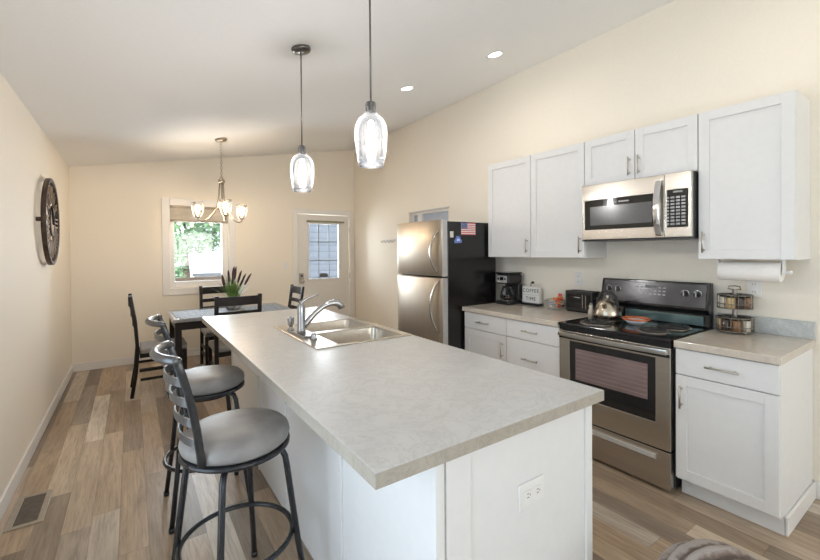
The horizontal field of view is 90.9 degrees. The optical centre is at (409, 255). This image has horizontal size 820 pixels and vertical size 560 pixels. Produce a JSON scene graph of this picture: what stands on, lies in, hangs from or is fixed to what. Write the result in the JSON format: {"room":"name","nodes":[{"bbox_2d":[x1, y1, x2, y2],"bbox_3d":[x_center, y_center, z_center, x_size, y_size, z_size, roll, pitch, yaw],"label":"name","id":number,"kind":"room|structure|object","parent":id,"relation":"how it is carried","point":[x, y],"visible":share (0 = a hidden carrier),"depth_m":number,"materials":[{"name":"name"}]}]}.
{"room":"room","nodes":[
{"label":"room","id":0,"kind":"room"},
{"bbox_2d":[0,72,71,497],"bbox_3d":[-0.940,-0.234,0.154,0.140,3.360,11.723,-1,1,-35],"label":"wall","id":1,"kind":"structure","parent":0,"point":[36,333],"depth_m":2.85,"materials":[{"name":"paint"}]},
{"bbox_2d":[0,364,72,520],"bbox_3d":[-2.872,1.382,3.127,0.014,0.100,4.339,-1,1,-35],"label":"baseboard","id":2,"kind":"structure","parent":1,"relation":"attached to","point":[9,491],"depth_m":2.81,"materials":[{"name":"white paint"}]},
{"bbox_2d":[36,178,59,264],"bbox_3d":[-3.101,-0.288,3.472,0.071,0.744,0.744,-1,1,-35],"label":"wall clock","id":3,"kind":"object","parent":1,"relation":"attached to","point":[49,196],"visible":1,"depth_m":3.39,"materials":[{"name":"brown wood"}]},
{"bbox_2d":[69,150,354,363],"bbox_3d":[-2.591,-0.280,6.051,3.840,3.360,0.140,-1,1,-35],"label":"wall","id":4,"kind":"structure","parent":0,"point":[115,212],"depth_m":5.41,"materials":[{"name":"paint"}]},
{"bbox_2d":[73,348,213,371],"bbox_3d":[-2.991,1.357,5.689,2.728,0.100,0.014,-1,1,-35],"label":"baseboard","id":5,"kind":"structure","parent":4,"relation":"attached to","point":[100,364],"depth_m":5.13,"materials":[{"name":"white paint"}]},
{"bbox_2d":[161,198,235,295],"bbox_3d":[-2.958,-0.121,5.703,0.930,1.325,0.018,-1,1,-35],"label":"trim","id":6,"kind":"structure","parent":4,"relation":"attached to","point":[165,202],"depth_m":5.52,"materials":[{"name":"white paint"}]},
{"bbox_2d":[170,216,227,287],"bbox_3d":[-3.006,-0.121,5.772,0.740,1.135,0.068,-1,1,-35],"label":"window","id":7,"kind":"structure","parent":4,"relation":"in","point":[183,282],"depth_m":5.78,"materials":[{"name":"white plastic"}]},
{"bbox_2d":[170,205,227,222],"bbox_3d":[-2.981,-0.576,5.726,0.728,0.221,0.038,-1,1,-35],"label":"window blind","id":8,"kind":"object","parent":7,"relation":"attached to","point":[177,213],"visible":0.78,"depth_m":5.66,"materials":[{"name":"fabric"}]},
{"bbox_2d":[283,262,287,269],"bbox_3d":[-1.966,0.171,6.393,0.076,0.116,0.010,-1,1,-35],"label":"light switch","id":9,"kind":"object","parent":4,"relation":"attached to","point":[285,265],"visible":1,"depth_m":6.39,"materials":[{"name":"white plastic"}]},
{"bbox_2d":[292,208,353,316],"bbox_3d":[-1.427,0.313,6.761,1.080,2.140,0.018,-1,1,-35],"label":"trim","id":10,"kind":"structure","parent":4,"relation":"attached to","point":[294,211],"depth_m":6.75,"materials":[{"name":"white paint"}]},
{"bbox_2d":[297,214,349,316],"bbox_3d":[-1.419,0.348,6.764,0.923,2.049,0.137,-1,1,-35],"label":"door","id":11,"kind":"structure","parent":4,"relation":"in","point":[328,289],"depth_m":6.78,"materials":[{"name":"paint"}]},
{"bbox_2d":[0,0,674,166],"bbox_3d":[0.727,-1.499,1.214,3.840,0.841,11.583,-1,1,-35],"label":"ceiling","id":12,"kind":"structure","parent":0,"point":[106,82],"depth_m":2.91,"materials":[{"name":"paint"}]},
{"bbox_2d":[191,138,246,222],"bbox_3d":[-2.180,-0.888,4.705,0.617,0.988,0.560,-1,1,-35],"label":"chandelier","id":13,"kind":"object","parent":12,"relation":"hanging from","point":[223,207],"visible":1,"depth_m":4.74,"materials":[{"name":"silver metal"}]},
{"bbox_2d":[290,44,313,191],"bbox_3d":[-0.719,-0.905,2.679,0.152,0.957,0.152,-1,1,-3],"label":"pendant lamp","id":14,"kind":"object","parent":12,"relation":"hanging from","point":[300,49],"visible":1,"depth_m":2.66,"materials":[{"name":"glass"}]},
{"bbox_2d":[299,145,305,158],"bbox_3d":[-0.717,-0.684,2.682,0.047,0.095,0.047,-1,1,-35],"label":"socket","id":15,"kind":"object","parent":14,"relation":"attached to","point":[301,152],"depth_m":2.67,"materials":[{"name":"silver metal"}]},
{"bbox_2d":[355,0,386,168],"bbox_3d":[-0.187,-0.902,1.908,0.152,0.957,0.152,-1,1,-3],"label":"pendant lamp","id":16,"kind":"object","parent":12,"relation":"hanging from","point":[370,114],"visible":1,"depth_m":1.89,"materials":[{"name":"glass"}]},
{"bbox_2d":[366,101,375,120],"bbox_3d":[-0.185,-0.681,1.910,0.047,0.095,0.047,-1,1,-35],"label":"socket","id":17,"kind":"object","parent":16,"relation":"attached to","point":[371,110],"depth_m":1.90,"materials":[{"name":"silver metal"}]},
{"bbox_2d":[400,86,413,90],"bbox_3d":[-0.029,-1.632,3.943,0.142,0.031,0.144,-1,1,-35],"label":"recessed light","id":18,"kind":"object","parent":12,"relation":"in","point":[405,88],"visible":1,"depth_m":3.94,"materials":[{"name":"white plastic"}]},
{"bbox_2d":[486,50,503,57],"bbox_3d":[0.715,-1.689,3.392,0.142,0.031,0.144,-1,1,-35],"label":"recessed light","id":19,"kind":"object","parent":12,"relation":"in","point":[494,54],"visible":1,"depth_m":3.38,"materials":[{"name":"white plastic"}]},
{"bbox_2d":[0,353,819,559],"bbox_3d":[0.752,1.480,1.244,4.120,0.120,11.863,-1,1,-35],"label":"floor","id":20,"kind":"structure","parent":0,"point":[101,451],"depth_m":2.30,"materials":[{"name":"brown wood"}]},
{"bbox_2d":[3,489,53,532],"bbox_3d":[-2.143,1.431,2.279,0.155,0.006,0.365,-1,1,-35],"label":"floor vent","id":21,"kind":"object","parent":20,"relation":"in","point":[33,509],"visible":1,"depth_m":2.26,"materials":[{"name":"beige metal"}]},
{"bbox_2d":[128,293,187,398],"bbox_3d":[-2.688,0.913,4.309,0.518,1.014,0.450,-1,1,-35],"label":"dining chair","id":22,"kind":"object","parent":20,"relation":"on","point":[145,347],"visible":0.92,"depth_m":4.09,"materials":[{"name":"brown wood"}]},
{"bbox_2d":[145,314,248,533],"bbox_3d":[-1.212,0.882,2.326,0.516,1.088,0.445,-1,1,-35],"label":"bar stool","id":23,"kind":"object","parent":20,"relation":"on","point":[210,382],"visible":0.56,"depth_m":2.23,"materials":[{"name":"metal"}]},
{"bbox_2d":[199,285,235,365],"bbox_3d":[-2.409,0.902,5.167,0.450,1.014,0.518,-1,1,-35],"label":"dining chair","id":24,"kind":"object","parent":20,"relation":"on","point":[209,335],"visible":0.41,"depth_m":5.21,"materials":[{"name":"brown wood"}]},
{"bbox_2d":[149,340,304,559],"bbox_3d":[-0.728,0.885,1.615,0.456,1.088,0.514,0,1,36],"label":"bar stool","id":25,"kind":"object","parent":20,"relation":"on","point":[223,443],"visible":1,"depth_m":1.53,"materials":[{"name":"metal"}]},
{"bbox_2d":[167,302,292,373],"bbox_3d":[-2.117,1.029,4.795,1.265,0.760,0.830,-1,1,-35],"label":"dining table","id":26,"kind":"object","parent":20,"relation":"on","point":[176,325],"visible":0.3,"depth_m":4.21,"materials":[{"name":"wood"}]},
{"bbox_2d":[172,309,213,317],"bbox_3d":[-2.428,0.652,4.569,0.423,0.005,0.503,-1,1,-35],"label":"table runner","id":27,"kind":"object","parent":26,"relation":"on","point":[177,314],"depth_m":4.53,"materials":[{"name":"grey fabric"}]},
{"bbox_2d":[180,314,213,318],"bbox_3d":[-2.223,0.653,4.328,0.420,0.003,0.145,-1,1,-35],"label":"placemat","id":28,"kind":"object","parent":26,"relation":"on","point":[199,316],"visible":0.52,"depth_m":4.30,"materials":[{"name":"grey fabric"}]},
{"bbox_2d":[219,305,256,311],"bbox_3d":[-2.060,0.646,4.880,0.479,0.005,0.397,-1,1,-35],"label":"table runner","id":29,"kind":"object","parent":26,"relation":"on","point":[253,307],"depth_m":4.82,"materials":[{"name":"grey fabric"}]},
{"bbox_2d":[213,267,251,309],"bbox_3d":[-2.124,0.390,4.831,0.562,0.511,0.657,-1,1,-35],"label":"potted plant","id":30,"kind":"object","parent":29,"relation":"on","point":[233,291],"visible":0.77,"depth_m":4.82,"materials":[{"name":"green plant"}]},
{"bbox_2d":[262,304,286,309],"bbox_3d":[-1.751,0.642,5.042,0.284,0.005,0.491,-1,1,-35],"label":"table runner","id":31,"kind":"object","parent":26,"relation":"on","point":[267,306],"depth_m":5.04,"materials":[{"name":"grey fabric"}]},
{"bbox_2d":[262,308,290,311],"bbox_3d":[-1.614,0.643,4.748,0.420,0.003,0.145,-1,1,-35],"label":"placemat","id":32,"kind":"object","parent":26,"relation":"on","point":[280,308],"visible":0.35,"depth_m":4.78,"materials":[{"name":"grey fabric"}]},
{"bbox_2d":[208,293,261,364],"bbox_3d":[-1.871,0.907,4.305,0.450,1.014,0.518,-1,1,-35],"label":"dining chair","id":33,"kind":"object","parent":20,"relation":"on","point":[219,348],"visible":0.46,"depth_m":4.09,"materials":[{"name":"brown wood"}]},
{"bbox_2d":[288,284,304,308],"bbox_3d":[-1.651,0.897,5.085,0.518,1.014,0.450,-1,1,-35],"label":"dining chair","id":34,"kind":"object","parent":20,"relation":"on","point":[293,289],"visible":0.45,"depth_m":5.25,"materials":[{"name":"brown wood"}]},
{"bbox_2d":[202,307,603,559],"bbox_3d":[-0.486,0.962,2.416,0.983,0.914,2.861,-1,1,-35],"label":"kitchen island","id":35,"kind":"object","parent":20,"relation":"on","point":[412,447],"visible":0.87,"depth_m":1.44,"materials":[{"name":"laminate"}]},
{"bbox_2d":[202,307,602,473],"bbox_3d":[-0.489,0.525,2.412,0.980,0.040,2.858,-1,1,-35],"label":"island countertop","id":36,"kind":"structure","parent":35,"relation":"on","point":[393,402],"depth_m":1.56,"materials":[{"name":"laminate"}]},
{"bbox_2d":[291,293,344,337],"bbox_3d":[-0.580,0.370,2.608,0.310,0.255,0.230,-1,1,-35],"label":"faucet","id":37,"kind":"object","parent":36,"relation":"on","point":[302,323],"visible":0.98,"depth_m":2.54,"materials":[{"name":"silver metal"}]},
{"bbox_2d":[273,317,411,349],"bbox_3d":[-0.474,0.567,2.683,0.628,0.219,0.820,-1,1,-35],"label":"sink","id":38,"kind":"object","parent":36,"relation":"in","point":[334,333],"depth_m":2.71,"materials":[{"name":"metal"}]},
{"bbox_2d":[287,316,293,330],"bbox_3d":[-0.792,0.452,2.681,0.044,0.093,0.043,-1,1,-35],"label":"sprayer","id":39,"kind":"object","parent":38,"relation":"on","point":[290,320],"visible":0.99,"depth_m":2.67,"materials":[{"name":"silver metal"}]},
{"bbox_2d":[518,474,543,511],"bbox_3d":[0.404,0.785,1.337,0.128,0.084,0.010,-1,1,-35],"label":"wall outlet","id":40,"kind":"object","parent":35,"relation":"attached to","point":[530,492],"visible":1,"depth_m":1.33,"materials":[{"name":"white plastic"}]},
{"bbox_2d":[525,489,530,501],"bbox_3d":[0.386,0.786,1.321,0.032,0.034,0.002,-1,1,-35],"label":"socket","id":41,"kind":"object","parent":40,"relation":"attached to","point":[527,491],"depth_m":1.32,"materials":[{"name":"white paint"}]},
{"bbox_2d":[534,484,540,496],"bbox_3d":[0.425,0.785,1.349,0.032,0.034,0.002,-1,1,-35],"label":"socket","id":42,"kind":"object","parent":40,"relation":"attached to","point":[537,487],"depth_m":1.35,"materials":[{"name":"white paint"}]},
{"bbox_2d":[397,219,495,349],"bbox_3d":[0.334,0.529,4.200,0.774,1.730,0.788,-1,1,-35],"label":"refrigerator","id":43,"kind":"object","parent":20,"relation":"on","point":[440,276],"visible":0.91,"depth_m":3.88,"materials":[{"name":"silver metal"}]},
{"bbox_2d":[454,236,461,242],"bbox_3d":[0.453,-0.149,3.801,0.096,0.068,0.006,-1,1,-35],"label":"round magnet","id":44,"kind":"object","parent":43,"relation":"attached to","point":[458,239],"visible":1,"depth_m":3.80},
{"bbox_2d":[461,222,475,234],"bbox_3d":[0.561,-0.255,3.876,0.182,0.116,0.004,-1,1,-35],"label":"magnet","id":45,"kind":"object","parent":43,"relation":"attached to","point":[466,228],"visible":1,"depth_m":3.87,"materials":[{"name":"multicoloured plastic"}]},
{"bbox_2d":[465,311,507,361],"bbox_3d":[0.913,0.957,3.785,0.674,0.873,0.514,-1,1,-35],"label":"base cabinet","id":46,"kind":"object","parent":20,"relation":"on","point":[485,335],"visible":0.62,"depth_m":3.59,"materials":[{"name":"white wood"}]},
{"bbox_2d":[506,319,559,376],"bbox_3d":[1.207,0.959,3.360,0.674,0.873,0.514,-1,1,-35],"label":"base cabinet","id":47,"kind":"object","parent":20,"relation":"on","point":[534,346],"visible":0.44,"depth_m":3.16,"materials":[{"name":"white wood"}]},
{"bbox_2d":[462,303,593,326],"bbox_3d":[1.059,0.500,3.573,0.664,0.040,1.036,-1,1,-35],"label":"countertop","id":48,"kind":"structure","parent":47,"relation":"on","point":[544,315],"depth_m":3.41,"materials":[{"name":"laminate"}]},
{"bbox_2d":[496,271,521,304],"bbox_3d":[0.963,0.321,3.971,0.233,0.312,0.176,-1,1,-35],"label":"coffee maker","id":49,"kind":"object","parent":48,"relation":"on","point":[512,281],"visible":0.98,"depth_m":3.93,"materials":[{"name":"black plastic"}]},
{"bbox_2d":[521,281,542,306],"bbox_3d":[1.162,0.361,3.859,0.065,0.230,0.210,-1,1,-35],"label":"coffee sign","id":50,"kind":"object","parent":48,"relation":"on","point":[531,295],"visible":1,"depth_m":3.84,"materials":[{"name":"white plastic"}]},
{"bbox_2d":[566,289,599,313],"bbox_3d":[1.460,0.388,3.405,0.130,0.180,0.265,-1,1,-35],"label":"toaster","id":51,"kind":"object","parent":48,"relation":"on","point":[576,300],"visible":0.77,"depth_m":3.37,"materials":[{"name":"black plastic"}]},
{"bbox_2d":[588,303,593,314],"bbox_3d":[1.458,0.431,3.250,0.048,0.098,0.047,-1,1,-35],"label":"salt shaker","id":52,"kind":"object","parent":48,"relation":"on","point":[590,311],"visible":0.99,"depth_m":3.24,"materials":[{"name":"beige ceramic"}]},
{"bbox_2d":[558,278,713,491],"bbox_3d":[1.541,0.793,2.816,0.686,1.210,0.748,-1,1,-35],"label":"range","id":53,"kind":"object","parent":20,"relation":"on","point":[634,426],"visible":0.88,"depth_m":2.62,"materials":[{"name":"silver metal"}]},
{"bbox_2d":[593,290,621,318],"bbox_3d":[1.477,0.360,3.019,0.192,0.208,0.192,-1,1,-13],"label":"kettle","id":54,"kind":"object","parent":53,"relation":"on","point":[606,308],"visible":1,"depth_m":2.96,"materials":[{"name":"metal"}]},
{"bbox_2d":[558,316,713,342],"bbox_3d":[1.557,0.493,2.826,0.640,0.022,0.748,-1,1,-35],"label":"cooktop","id":55,"kind":"object","parent":53,"relation":"in","point":[655,330],"depth_m":2.68,"materials":[{"name":"black glass"}]},
{"bbox_2d":[622,316,650,324],"bbox_3d":[1.582,0.459,2.825,0.180,0.046,0.180,-1,1,-35],"label":"dish","id":56,"kind":"object","parent":53,"relation":"on","point":[632,320],"visible":1,"depth_m":2.79,"materials":[{"name":"orange ceramic"}]},
{"bbox_2d":[625,318,647,324],"bbox_3d":[1.582,0.467,2.825,0.148,0.031,0.148,-1,1,-35],"label":"bowl","id":57,"kind":"object","parent":56,"relation":"on","point":[632,321],"depth_m":2.78,"materials":[{"name":"ceramic"}]},
{"bbox_2d":[657,539,759,559],"bbox_3d":[1.023,1.190,1.301,0.455,0.457,0.443,-1,1,-5],"label":"pouf","id":58,"kind":"object","parent":20,"relation":"on","point":[696,549],"visible":1,"depth_m":1.34,"materials":[{"name":"beige fabric"}]},
{"bbox_2d":[676,348,815,536],"bbox_3d":[1.924,0.963,2.321,0.674,0.873,0.472,-1,1,-35],"label":"base cabinet","id":59,"kind":"object","parent":20,"relation":"on","point":[744,428],"visible":0.94,"depth_m":2.14,"materials":[{"name":"white wood"}]},
{"bbox_2d":[674,312,815,365],"bbox_3d":[1.923,0.456,2.320,0.664,0.140,0.469,-1,1,-35],"label":"countertop","id":60,"kind":"structure","parent":59,"relation":"on","point":[776,341],"depth_m":2.29,"materials":[{"name":"laminate"}]},
{"bbox_2d":[715,285,754,334],"bbox_3d":[2.033,0.335,2.528,0.195,0.296,0.195,-1,1,-35],"label":"spice rack","id":61,"kind":"object","parent":60,"relation":"on","point":[734,291],"visible":0.78,"depth_m":2.48,"materials":[{"name":"grey metal"}]},
{"bbox_2d":[717,315,725,328],"bbox_3d":[1.986,0.423,2.572,0.045,0.085,0.044,-1,1,-35],"label":"spice jar","id":62,"kind":"object","parent":61,"relation":"on","point":[720,319],"visible":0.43,"depth_m":2.56,"materials":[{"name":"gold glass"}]},
{"bbox_2d":[720,293,726,306],"bbox_3d":[1.978,0.283,2.547,0.045,0.085,0.044,-1,1,-35],"label":"spice jar","id":63,"kind":"object","parent":61,"relation":"on","point":[721,296],"visible":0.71,"depth_m":2.53,"materials":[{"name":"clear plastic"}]},
{"bbox_2d":[721,316,729,330],"bbox_3d":[1.970,0.424,2.519,0.045,0.085,0.044,-1,1,-35],"label":"spice jar","id":64,"kind":"object","parent":61,"relation":"on","point":[726,321],"visible":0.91,"depth_m":2.50,"materials":[{"name":"glass"}]},
{"bbox_2d":[726,294,734,308],"bbox_3d":[1.983,0.284,2.497,0.045,0.085,0.044,-1,1,-35],"label":"spice jar","id":65,"kind":"object","parent":61,"relation":"on","point":[728,299],"visible":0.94,"depth_m":2.48,"materials":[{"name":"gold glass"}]},
{"bbox_2d":[732,317,740,331],"bbox_3d":[2.002,0.424,2.473,0.045,0.085,0.044,-1,1,-35],"label":"spice jar","id":66,"kind":"object","parent":61,"relation":"on","point":[734,322],"visible":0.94,"depth_m":2.46,"materials":[{"name":"brown glass"}]},
{"bbox_2d":[736,295,745,308],"bbox_3d":[2.025,0.284,2.470,0.045,0.085,0.044,-1,1,-35],"label":"spice jar","id":67,"kind":"object","parent":61,"relation":"on","point":[741,299],"visible":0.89,"depth_m":2.45,"materials":[{"name":"glass"}]},
{"bbox_2d":[742,294,749,308],"bbox_3d":[2.073,0.283,2.486,0.045,0.085,0.044,-1,1,-35],"label":"spice jar","id":68,"kind":"object","parent":61,"relation":"on","point":[747,298],"visible":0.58,"depth_m":2.47,"materials":[{"name":"brown glass"}]},
{"bbox_2d":[742,317,750,331],"bbox_3d":[2.057,0.424,2.469,0.045,0.085,0.044,-1,1,-35],"label":"spice jar","id":69,"kind":"object","parent":61,"relation":"on","point":[748,322],"visible":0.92,"depth_m":2.45,"materials":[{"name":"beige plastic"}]},
{"bbox_2d":[354,0,819,481],"bbox_3d":[2.336,-0.285,2.414,0.140,3.360,11.723,-1,1,-35],"label":"wall","id":70,"kind":"structure","parent":0,"point":[677,59],"depth_m":3.23,"materials":[{"name":"paint"}]},
{"bbox_2d":[381,239,396,242],"bbox_3d":[-0.333,-0.215,6.099,0.070,0.052,0.380,-1,1,-35],"label":"hook rack","id":71,"kind":"object","parent":70,"relation":"attached to","point":[389,240],"visible":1,"depth_m":6.09,"materials":[{"name":"white paint"}]},
{"bbox_2d":[408,206,448,212],"bbox_3d":[0.227,-0.598,5.333,0.008,0.012,0.895,-1,1,-35],"label":"trim","id":72,"kind":"structure","parent":70,"relation":"attached to","point":[448,206],"depth_m":5.29,"materials":[{"name":"beige wood"}]},
{"bbox_2d":[412,208,447,221],"bbox_3d":[0.287,-0.255,5.376,0.070,0.675,0.855,-1,1,-35],"label":"window","id":73,"kind":"structure","parent":70,"relation":"in","point":[440,214],"depth_m":5.38,"materials":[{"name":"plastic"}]},
{"bbox_2d":[488,155,530,256],"bbox_3d":[1.034,-0.437,3.862,0.353,0.908,0.514,-1,1,-35],"label":"upper cabinet","id":74,"kind":"object","parent":70,"relation":"attached to","point":[509,182],"visible":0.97,"depth_m":3.77,"materials":[{"name":"white wood"}]},
{"bbox_2d":[530,142,606,257],"bbox_3d":[1.327,-0.436,3.437,0.353,0.908,0.514,-1,1,-35],"label":"upper cabinet","id":75,"kind":"object","parent":70,"relation":"attached to","point":[557,175],"visible":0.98,"depth_m":3.33,"materials":[{"name":"white wood"}]},
{"bbox_2d":[575,272,582,285],"bbox_3d":[1.478,0.207,3.537,0.009,0.116,0.072,-1,1,-35],"label":"wall outlet","id":76,"kind":"object","parent":70,"relation":"attached to","point":[578,275],"visible":1,"depth_m":3.53,"materials":[{"name":"white plastic"}]},
{"bbox_2d":[585,114,698,185],"bbox_3d":[1.689,-0.709,2.906,0.353,0.357,0.763,-1,1,-35],"label":"upper cabinet","id":77,"kind":"object","parent":70,"relation":"attached to","point":[672,146],"visible":0.73,"depth_m":2.78,"materials":[{"name":"white wood"}]},
{"bbox_2d":[582,171,698,241],"bbox_3d":[1.659,-0.316,2.872,0.450,0.418,0.730,-1,1,-35],"label":"microwave","id":78,"kind":"object","parent":77,"relation":"attached to","point":[659,207],"visible":0.99,"depth_m":2.71,"materials":[{"name":"silver metal"}]},
{"bbox_2d":[747,281,761,297],"bbox_3d":[2.166,0.205,2.540,0.009,0.116,0.072,-1,1,-35],"label":"wall outlet","id":79,"kind":"object","parent":70,"relation":"attached to","point":[754,288],"visible":0.8,"depth_m":2.53,"materials":[{"name":"white plastic"}]},
{"bbox_2d":[751,282,757,286],"bbox_3d":[2.163,0.181,2.538,0.002,0.028,0.034,-1,1,-35],"label":"socket","id":80,"kind":"object","parent":79,"relation":"attached to","point":[753,284],"depth_m":2.54,"materials":[{"name":"white paint"}]},
{"bbox_2d":[699,90,810,259],"bbox_3d":[2.037,-0.431,2.409,0.353,0.908,0.446,-1,1,-35],"label":"upper cabinet","id":81,"kind":"object","parent":70,"relation":"attached to","point":[755,155],"visible":1,"depth_m":2.29,"materials":[{"name":"white wood"}]},
{"bbox_2d":[717,259,792,281],"bbox_3d":[2.034,0.088,2.390,0.114,0.130,0.346,-1,1,-35],"label":"paper towel holder","id":82,"kind":"object","parent":81,"relation":"attached to","point":[739,271],"visible":0.94,"depth_m":2.36,"materials":[{"name":"white paper"}]},
{"bbox_2d":[717,312,815,339],"bbox_3d":[2.187,0.431,2.503,0.020,0.100,0.467,-1,1,-35],"label":"backsplash","id":83,"kind":"structure","parent":70,"relation":"attached to","point":[776,326],"depth_m":2.41,"materials":[{"name":"grey laminate"}]},
{"bbox_2d":[815,481,819,499],"bbox_3d":[2.326,1.346,2.329,0.014,0.100,11.583,-1,1,-35],"label":"baseboard","id":84,"kind":"structure","parent":70,"relation":"attached to","point":[816,482],"depth_m":2.31,"materials":[{"name":"white paint"}]},
{"label":"outside","id":85,"kind":"structure","parent":0,"visible":0},
{"bbox_3d":[-0.765,1.990,5.556,65.000,0.300,70.000,-1,1,-35],"label":"ground","id":86,"kind":"structure","parent":85,"visible":0},
{"bbox_2d":[174,222,188,277],"bbox_3d":[-5.487,0.306,9.089,0.925,3.087,0.838,-1,1,-35],"label":"leafy tree","id":87,"kind":"object","parent":86,"relation":"on","point":[177,245],"visible":0.12,"depth_m":9.14,"materials":[{"name":"green plant"}]},
{"bbox_2d":[174,222,220,276],"bbox_3d":[-5.991,-0.479,10.680,3.910,4.633,2.215,-1,1,-35],"label":"leafy tree","id":88,"kind":"object","parent":86,"relation":"on","point":[208,235],"visible":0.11,"depth_m":10.63,"materials":[{"name":"green plant"}]},
{"bbox_2d":[192,273,220,276],"bbox_3d":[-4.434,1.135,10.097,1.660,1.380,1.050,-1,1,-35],"label":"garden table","id":89,"kind":"object","parent":86,"relation":"on","point":[195,274],"visible":0.16,"depth_m":9.63,"materials":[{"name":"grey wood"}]},
{"bbox_2d":[309,224,337,278],"bbox_3d":[-0.971,-0.606,12.753,6.700,4.750,3.500,-1,1,-35],"label":"house","id":90,"kind":"structure","parent":86,"relation":"on","point":[313,228],"depth_m":10.16,"materials":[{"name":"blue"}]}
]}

